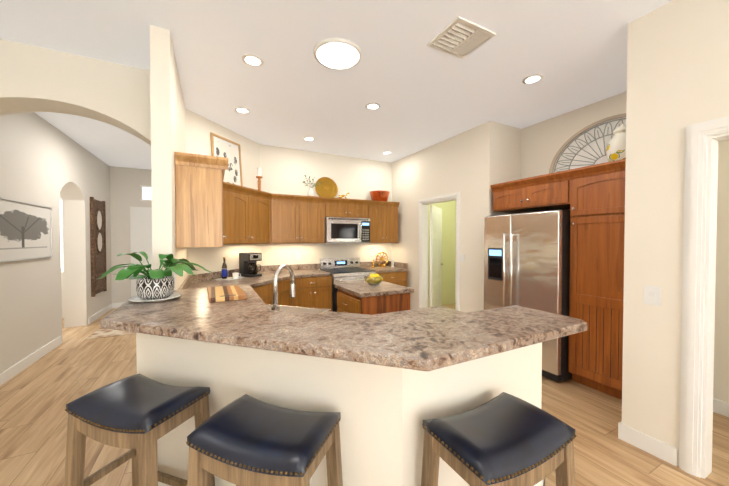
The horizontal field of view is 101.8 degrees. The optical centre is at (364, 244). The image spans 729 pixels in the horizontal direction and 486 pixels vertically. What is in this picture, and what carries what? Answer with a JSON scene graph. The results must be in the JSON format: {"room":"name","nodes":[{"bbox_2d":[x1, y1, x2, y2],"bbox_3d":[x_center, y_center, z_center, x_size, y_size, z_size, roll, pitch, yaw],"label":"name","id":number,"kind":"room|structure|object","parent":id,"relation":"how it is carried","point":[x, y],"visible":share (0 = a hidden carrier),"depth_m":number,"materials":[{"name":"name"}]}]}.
{"room":"kitchen","nodes":[
{"label":"kitchen","id":0,"kind":"room"},
{"bbox_2d":[0,112,111,372],"bbox_3d":[-2.635,-0.056,0.725,0.280,2.950,12.260,-1,1,-27],"label":"wall","id":1,"kind":"structure","parent":0,"point":[44,162],"depth_m":3.82,"materials":[{"name":"beige paint"}]},
{"bbox_2d":[0,198,52,262],"bbox_3d":[-3.761,-0.150,3.248,0.025,0.640,1.340,-1,1,-27],"label":"picture frame","id":2,"kind":"object","parent":1,"relation":"attached to","point":[25,231],"visible":1,"depth_m":3.30,"materials":[{"name":"silver metal"}]},
{"bbox_2d":[90,197,106,296],"bbox_3d":[-4.861,0.032,5.418,0.048,1.730,0.670,-1,1,-27],"label":"carved panel","id":3,"kind":"object","parent":1,"relation":"attached to","point":[98,235],"visible":1,"depth_m":5.34,"materials":[{"name":"brown wood"}]},
{"bbox_2d":[60,196,63,317],"bbox_3d":[-6.110,-0.133,5.156,1.848,2.950,0.120,-1,1,-27],"label":"wall","id":4,"kind":"structure","parent":0,"point":[62,291],"depth_m":5.40,"materials":[{"name":"beige paint"}]},
{"bbox_2d":[60,198,62,272],"bbox_3d":[-5.647,-0.163,5.306,0.810,1.365,0.025,-1,1,-27],"label":"room window","id":5,"kind":"structure","parent":4,"relation":"in","point":[61,234],"depth_m":5.38,"materials":[{"name":"white"}]},
{"bbox_2d":[0,39,150,145],"bbox_3d":[-2.566,-1.197,2.506,1.490,0.730,0.300,-1,1,-27],"label":"wall","id":6,"kind":"structure","parent":0,"point":[35,79],"depth_m":2.45,"materials":[{"name":"white paint"}]},
{"bbox_2d":[110,166,151,302],"bbox_3d":[-4.275,-0.160,6.705,2.830,2.950,0.120,-1,1,-27],"label":"wall","id":7,"kind":"structure","parent":0,"point":[126,191],"depth_m":6.22,"materials":[{"name":"beige paint"}]},
{"bbox_2d":[140,185,151,201],"bbox_3d":[-4.497,-1.112,6.499,0.680,0.340,0.015,-1,1,-27],"label":"transom","id":8,"kind":"object","parent":7,"relation":"attached to","point":[147,193],"visible":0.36,"depth_m":6.39,"materials":[{"name":"white glass"}]},
{"bbox_2d":[150,25,260,289],"bbox_3d":[-1.587,-0.105,3.571,1.277,2.950,2.646,-1,1,-27],"label":"wall","id":9,"kind":"structure","parent":0,"point":[177,125],"depth_m":2.26,"materials":[{"name":"white paint"}]},
{"bbox_2d":[174,152,225,247],"bbox_3d":[-1.445,-0.357,2.617,0.344,0.743,0.388,-1,1,-27],"label":"upper cabinet","id":10,"kind":"object","parent":9,"relation":"attached to","point":[213,209],"depth_m":2.44,"materials":[{"name":"brown wood"}]},
{"bbox_2d":[226,182,253,243],"bbox_3d":[-1.640,-0.389,3.744,0.356,0.730,0.356,-1,1,-27],"label":"upper cabinet","id":11,"kind":"object","parent":9,"relation":"attached to","point":[239,199],"depth_m":3.82,"materials":[{"name":"brown wood"}]},
{"bbox_2d":[210,132,242,185],"bbox_3d":[-1.854,-1.094,4.010,0.066,0.680,0.520,0,1,18],"label":"picture frame","id":12,"kind":"object","parent":11,"relation":"on","point":[230,150],"visible":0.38,"depth_m":4.05,"materials":[{"name":"white paper"}]},
{"bbox_2d":[254,189,277,243],"bbox_3d":[-1.490,-0.397,4.211,0.356,0.730,0.356,-1,1,-27],"label":"upper cabinet","id":13,"kind":"object","parent":9,"relation":"attached to","point":[265,203],"depth_m":4.33,"materials":[{"name":"brown wood"}]},
{"bbox_2d":[256,167,262,190],"bbox_3d":[-1.562,-0.951,4.397,0.100,0.380,0.098,-1,1,-27],"label":"candle holder","id":14,"kind":"object","parent":13,"relation":"on","point":[259,173],"visible":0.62,"depth_m":4.38,"materials":[{"name":"brown wood"}]},
{"bbox_2d":[0,0,671,169],"bbox_3d":[-0.594,-1.614,2.612,9.600,0.100,13.800,-1,1,-27],"label":"ceiling","id":15,"kind":"structure","parent":0,"point":[291,92],"depth_m":2.52,"materials":[{"name":"white paint"}]},
{"bbox_2d":[235,107,250,113],"bbox_3d":[-1.431,-1.576,3.475,0.176,0.006,0.176,-1,1,-27],"label":"recessed light","id":16,"kind":"object","parent":15,"relation":"in","point":[243,110],"visible":1,"depth_m":3.47,"materials":[{"name":"white glass"}]},
{"bbox_2d":[242,54,263,66],"bbox_3d":[-0.947,-1.559,2.510,0.176,0.006,0.176,-1,1,-27],"label":"recessed light","id":17,"kind":"object","parent":15,"relation":"in","point":[251,60],"visible":1,"depth_m":2.50,"materials":[{"name":"white glass"}]},
{"bbox_2d":[303,137,314,140],"bbox_3d":[-0.834,-1.593,4.457,0.176,0.006,0.176,-1,1,-27],"label":"recessed light","id":18,"kind":"object","parent":15,"relation":"in","point":[309,138],"visible":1,"depth_m":4.43,"materials":[{"name":"white glass"}]},
{"bbox_2d":[313,38,361,69],"bbox_3d":[-0.217,-1.550,2.425,0.400,0.022,0.400,-1,1,-27],"label":"recessed light","id":19,"kind":"object","parent":15,"relation":"in","point":[338,53],"visible":0.98,"depth_m":2.38,"materials":[{"name":"white glass"}]},
{"bbox_2d":[365,103,379,109],"bbox_3d":[0.095,-1.574,3.371,0.176,0.006,0.176,-1,1,-27],"label":"recessed light","id":20,"kind":"object","parent":15,"relation":"in","point":[372,106],"visible":1,"depth_m":3.37,"materials":[{"name":"white glass"}]},
{"bbox_2d":[427,16,495,58],"bbox_3d":[0.727,-1.549,2.240,0.370,0.018,0.330,-1,1,-27],"label":"ceiling vent","id":21,"kind":"object","parent":15,"relation":"in","point":[460,37],"visible":0.98,"depth_m":2.22,"materials":[{"name":"white"}]},
{"bbox_2d":[522,74,542,83],"bbox_3d":[1.591,-1.564,2.802,0.176,0.006,0.176,-1,1,-27],"label":"recessed light","id":22,"kind":"object","parent":15,"relation":"in","point":[532,79],"visible":1,"depth_m":2.80,"materials":[{"name":"white glass"}]},
{"bbox_2d":[136,333,541,485],"bbox_3d":[-0.270,0.892,1.887,2.005,1.013,1.577,-1,1,-27],"label":"wall","id":23,"kind":"structure","parent":0,"point":[385,411],"depth_m":1.36,"materials":[{"name":"white paint"}]},
{"bbox_2d":[100,285,586,370],"bbox_3d":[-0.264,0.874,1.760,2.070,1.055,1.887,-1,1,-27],"label":"countertop","id":24,"kind":"structure","parent":23,"relation":"on","point":[429,338],"depth_m":1.27,"materials":[{"name":"brown stone"}]},
{"bbox_2d":[97,252,210,301],"bbox_3d":[-1.306,0.193,1.882,0.638,0.300,0.584,-1,1,-27],"label":"potted plant","id":25,"kind":"object","parent":24,"relation":"on","point":[155,285],"visible":1,"depth_m":1.80,"materials":[{"name":"green plant"}]},
{"bbox_2d":[207,285,246,302],"bbox_3d":[-0.945,0.326,2.015,0.226,0.029,0.477,-1,1,-27],"label":"cutting board","id":26,"kind":"object","parent":24,"relation":"on","point":[225,293],"visible":1,"depth_m":1.91,"materials":[{"name":"brown wood"}]},
{"bbox_2d":[271,264,295,310],"bbox_3d":[-0.512,0.302,1.908,0.192,0.355,0.252,-1,1,-27],"label":"faucet","id":27,"kind":"object","parent":24,"relation":"on","point":[276,307],"visible":0.77,"depth_m":1.86,"materials":[{"name":"silver metal"}]},
{"bbox_2d":[158,478,544,485],"bbox_3d":[-0.150,1.348,1.667,2.029,0.110,1.089,-1,1,-27],"label":"baseboard","id":28,"kind":"structure","parent":23,"relation":"attached to","point":[541,483],"depth_m":1.62,"materials":[{"name":"white"}]},
{"bbox_2d":[260,144,455,306],"bbox_3d":[0.186,-0.143,5.748,4.330,2.950,0.120,-1,1,-27],"label":"wall","id":29,"kind":"structure","parent":0,"point":[285,170],"depth_m":5.32,"materials":[{"name":"white paint"}]},
{"bbox_2d":[295,253,299,260],"bbox_3d":[-1.133,0.205,5.004,0.075,0.120,0.009,-1,1,-27],"label":"wall outlet","id":30,"kind":"object","parent":29,"relation":"attached to","point":[297,256],"visible":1,"depth_m":5.00,"materials":[{"name":"white plastic"}]},
{"bbox_2d":[278,194,325,243],"bbox_3d":[-1.103,-0.396,4.803,0.848,0.743,0.366,-1,1,-27],"label":"upper cabinet","id":31,"kind":"object","parent":29,"relation":"attached to","point":[301,219],"depth_m":4.65,"materials":[{"name":"brown wood"}]},
{"bbox_2d":[303,175,321,195],"bbox_3d":[-0.862,-0.944,4.841,0.345,0.350,0.198,-1,1,-27],"label":"vase","id":32,"kind":"object","parent":31,"relation":"on","point":[310,192],"visible":0.92,"depth_m":4.80,"materials":[{"name":"white ceramic"}]},
{"bbox_2d":[326,197,349,217],"bbox_3d":[-0.549,-0.400,5.088,0.397,0.743,0.366,-1,1,-27],"label":"upper cabinet","id":33,"kind":"object","parent":29,"relation":"attached to","point":[335,207],"depth_m":4.93,"materials":[{"name":"brown wood"}]},
{"bbox_2d":[315,177,337,197],"bbox_3d":[-0.660,-0.983,5.158,0.410,0.406,0.097,-1,1,-27],"label":"charger plate","id":34,"kind":"object","parent":33,"relation":"on","point":[327,187],"visible":0.96,"depth_m":5.16,"materials":[{"name":"gold metal"}]},
{"bbox_2d":[325,217,369,242],"bbox_3d":[-0.345,-0.244,5.128,0.788,0.422,0.481,-1,1,-27],"label":"microwave","id":35,"kind":"object","parent":33,"relation":"attached to","point":[346,230],"visible":1,"depth_m":4.93,"materials":[{"name":"silver metal"}]},
{"bbox_2d":[350,200,369,218],"bbox_3d":[-0.196,-0.404,5.269,0.397,0.743,0.366,-1,1,-27],"label":"upper cabinet","id":36,"kind":"object","parent":29,"relation":"attached to","point":[358,208],"depth_m":5.12,"materials":[{"name":"brown wood"}]},
{"bbox_2d":[370,200,397,242],"bbox_3d":[0.260,-0.408,5.503,0.628,0.743,0.366,-1,1,-27],"label":"upper cabinet","id":37,"kind":"object","parent":29,"relation":"attached to","point":[383,214],"depth_m":5.34,"materials":[{"name":"brown wood"}]},
{"bbox_2d":[370,190,389,200],"bbox_3d":[0.282,-0.880,5.515,0.380,0.200,0.380,-1,1,-27],"label":"copper bowl","id":38,"kind":"object","parent":37,"relation":"on","point":[379,195],"visible":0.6,"depth_m":5.38,"materials":[{"name":"orange metal"}]},
{"bbox_2d":[0,303,728,485],"bbox_3d":[-0.594,1.416,2.664,9.600,0.060,13.800,-1,1,-27],"label":"floor","id":39,"kind":"structure","parent":0,"point":[37,396],"depth_m":2.27,"materials":[{"name":"brown wood"}]},
{"bbox_2d":[86,328,135,339],"bbox_3d":[-3.920,1.337,5.199,1.000,0.008,1.650,-1,1,-27],"label":"rug","id":40,"kind":"object","parent":39,"relation":"on","point":[101,332],"visible":0.21,"depth_m":4.49,"materials":[{"name":"beige fabric"}]},
{"bbox_2d":[64,374,214,485],"bbox_3d":[-1.037,1.042,1.385,0.532,0.732,0.351,0,1,18],"label":"bar stool","id":41,"kind":"object","parent":39,"relation":"on","point":[139,415],"visible":1,"depth_m":1.30,"materials":[{"name":"blue leather"}]},
{"bbox_2d":[186,394,342,485],"bbox_3d":[-0.377,1.046,1.173,0.532,0.732,0.351,0,1,18],"label":"bar stool","id":42,"kind":"object","parent":39,"relation":"on","point":[245,440],"visible":1,"depth_m":1.08,"materials":[{"name":"blue leather"}]},
{"bbox_2d":[298,301,331,311],"bbox_3d":[-0.931,0.912,4.750,0.611,0.874,0.657,-1,1,-27],"label":"base cabinet","id":43,"kind":"object","parent":39,"relation":"on","point":[314,304],"depth_m":4.50,"materials":[{"name":"brown wood"}]},
{"bbox_2d":[182,269,331,304],"bbox_3d":[-1.113,0.473,3.700,1.910,0.040,2.344,-1,1,-27],"label":"countertop","id":44,"kind":"structure","parent":43,"relation":"on","point":[310,284],"depth_m":4.16,"materials":[{"name":"beige stone"}]},
{"bbox_2d":[214,277,243,280],"bbox_3d":[-1.766,0.442,3.878,0.362,0.014,0.259,-1,1,-27],"label":"serving tray","id":45,"kind":"object","parent":44,"relation":"on","point":[228,278],"visible":0.73,"depth_m":3.83,"materials":[{"name":"white ceramic"}]},
{"bbox_2d":[222,257,226,278],"bbox_3d":[-1.833,0.302,3.875,0.067,0.280,0.067,-1,1,-27],"label":"syrup bottle","id":46,"kind":"object","parent":45,"relation":"on","point":[224,270],"visible":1,"depth_m":3.85,"materials":[{"name":"blue glass"}]},
{"bbox_2d":[232,272,240,278],"bbox_3d":[-1.683,0.404,3.898,0.102,0.075,0.075,-1,1,-27],"label":"coffee mug","id":47,"kind":"object","parent":45,"relation":"on","point":[235,275],"visible":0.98,"depth_m":3.87,"materials":[{"name":"white ceramic"}]},
{"bbox_2d":[239,252,261,276],"bbox_3d":[-1.610,0.279,4.204,0.266,0.330,0.216,1,1,38],"label":"coffee maker","id":48,"kind":"object","parent":44,"relation":"on","point":[248,266],"visible":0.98,"depth_m":4.13,"materials":[{"name":"black plastic"}]},
{"bbox_2d":[319,258,375,311],"bbox_3d":[-0.286,0.784,5.029,0.760,1.080,0.736,-1,1,-27],"label":"range","id":49,"kind":"object","parent":39,"relation":"on","point":[345,270],"visible":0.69,"depth_m":4.88,"materials":[{"name":"silver metal"}]},
{"bbox_2d":[335,281,413,314],"bbox_3d":[0.079,0.918,3.289,0.663,0.914,0.670,-1,1,-27],"label":"island cart","id":50,"kind":"object","parent":39,"relation":"on","point":[366,298],"visible":0.31,"depth_m":3.06,"materials":[{"name":"brown wood"}]},
{"bbox_2d":[364,273,383,285],"bbox_3d":[0.105,0.391,3.343,0.230,0.135,0.230,-1,1,-27],"label":"fruit bowl","id":51,"kind":"object","parent":50,"relation":"on","point":[372,279],"visible":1,"depth_m":3.28,"materials":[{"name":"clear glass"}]},
{"bbox_2d":[376,269,407,286],"bbox_3d":[0.328,0.901,5.396,0.655,0.874,0.657,-1,1,-27],"label":"base cabinet","id":52,"kind":"object","parent":39,"relation":"on","point":[400,278],"depth_m":5.15,"materials":[{"name":"brown wood"}]},
{"bbox_2d":[362,265,397,272],"bbox_3d":[0.330,0.444,5.385,0.655,0.040,0.665,-1,1,-27],"label":"countertop","id":53,"kind":"structure","parent":52,"relation":"on","point":[387,269],"depth_m":5.32,"materials":[{"name":"beige stone"}]},
{"bbox_2d":[376,252,387,266],"bbox_3d":[0.334,0.276,5.652,0.274,0.284,0.060,-1,1,-27],"label":"decor","id":54,"kind":"object","parent":53,"relation":"on","point":[381,259],"visible":1,"depth_m":5.64,"materials":[{"name":"gold metal"}]},
{"bbox_2d":[421,392,576,485],"bbox_3d":[0.520,1.046,1.167,0.532,0.732,0.351,-1,1,-27],"label":"bar stool","id":55,"kind":"object","parent":39,"relation":"on","point":[504,439],"visible":1,"depth_m":1.10,"materials":[{"name":"blue leather"}]},
{"bbox_2d":[484,209,571,381],"bbox_3d":[1.999,0.506,3.458,0.827,1.732,0.900,-1,1,-27],"label":"refrigerator","id":56,"kind":"object","parent":39,"relation":"on","point":[527,259],"visible":0.62,"depth_m":3.11,"materials":[{"name":"grey metal"}]},
{"bbox_2d":[566,159,625,399],"bbox_3d":[2.459,0.325,2.804,0.617,2.115,0.660,-1,1,-27],"label":"tall cabinet","id":57,"kind":"object","parent":39,"relation":"on","point":[591,198],"depth_m":2.74,"materials":[{"name":"brown wood"}]},
{"bbox_2d":[549,113,625,173],"bbox_3d":[2.583,-1.049,3.152,0.058,0.620,1.200,-1,1,-27],"label":"art","id":58,"kind":"object","parent":57,"relation":"on","point":[585,146],"visible":0.4,"depth_m":3.32,"materials":[{"name":"beige wood"}]},
{"bbox_2d":[606,124,625,161],"bbox_3d":[2.423,-0.935,2.791,0.230,0.405,0.230,-1,1,-27],"label":"ginger jar","id":59,"kind":"object","parent":57,"relation":"on","point":[616,147],"visible":0.52,"depth_m":2.74,"materials":[{"name":"white ceramic"}]},
{"bbox_2d":[428,205,428,259],"bbox_3d":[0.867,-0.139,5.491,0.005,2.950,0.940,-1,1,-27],"label":"wall","id":60,"kind":"structure","parent":0,"point":[428,205],"depth_m":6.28,"materials":[{"name":"beige paint"}]},
{"bbox_2d":[392,121,520,312],"bbox_3d":[1.397,-0.130,4.999,0.740,2.950,2.320,-1,1,-27],"label":"wall","id":61,"kind":"structure","parent":0,"point":[471,165],"depth_m":4.16,"materials":[{"name":"white paint"}]},
{"bbox_2d":[430,205,443,306],"bbox_3d":[1.308,0.321,5.409,0.658,2.010,0.491,-1,1,-27],"label":"laundry door","id":62,"kind":"structure","parent":61,"relation":"in","point":[436,264],"depth_m":5.31,"materials":[{"name":"white wood"}]},
{"bbox_2d":[521,93,620,209],"bbox_3d":[2.609,-0.101,3.317,0.120,2.950,1.780,-1,1,-27],"label":"wall","id":63,"kind":"structure","parent":0,"point":[541,141],"depth_m":3.69,"materials":[{"name":"white paint"}]},
{"bbox_2d":[490,179,521,212],"bbox_3d":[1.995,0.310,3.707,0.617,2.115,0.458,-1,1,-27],"label":"upper cabinet","id":64,"kind":"object","parent":63,"relation":"attached to","point":[507,197],"depth_m":3.57,"materials":[{"name":"brown wood"}]},
{"bbox_2d":[522,171,565,212],"bbox_3d":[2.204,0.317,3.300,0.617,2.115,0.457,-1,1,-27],"label":"upper cabinet","id":65,"kind":"object","parent":63,"relation":"attached to","point":[541,192],"depth_m":3.19,"materials":[{"name":"brown wood"}]},
{"bbox_2d":[621,0,728,465],"bbox_3d":[3.115,-0.039,-0.228,0.120,2.950,5.310,-1,1,-27],"label":"wall","id":66,"kind":"structure","parent":0,"point":[677,67],"depth_m":1.93,"materials":[{"name":"white paint"}]},
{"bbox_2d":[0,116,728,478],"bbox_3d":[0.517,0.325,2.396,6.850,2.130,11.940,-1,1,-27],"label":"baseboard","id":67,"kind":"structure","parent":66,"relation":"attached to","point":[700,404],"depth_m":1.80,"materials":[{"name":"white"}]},
{"bbox_2d":[644,285,660,305],"bbox_3d":[1.915,0.337,1.973,0.010,0.125,0.085,-1,1,-27],"label":"light switch","id":68,"kind":"object","parent":66,"relation":"attached to","point":[652,295],"visible":1,"depth_m":1.97,"materials":[{"name":"white plastic"}]},
{"bbox_2d":[713,140,728,402],"bbox_3d":[4.130,-0.047,0.204,0.120,2.950,5.150,-1,1,-27],"label":"wall","id":69,"kind":"structure","parent":0,"point":[721,367],"depth_m":2.42,"materials":[{"name":"white paint"}]}
]}

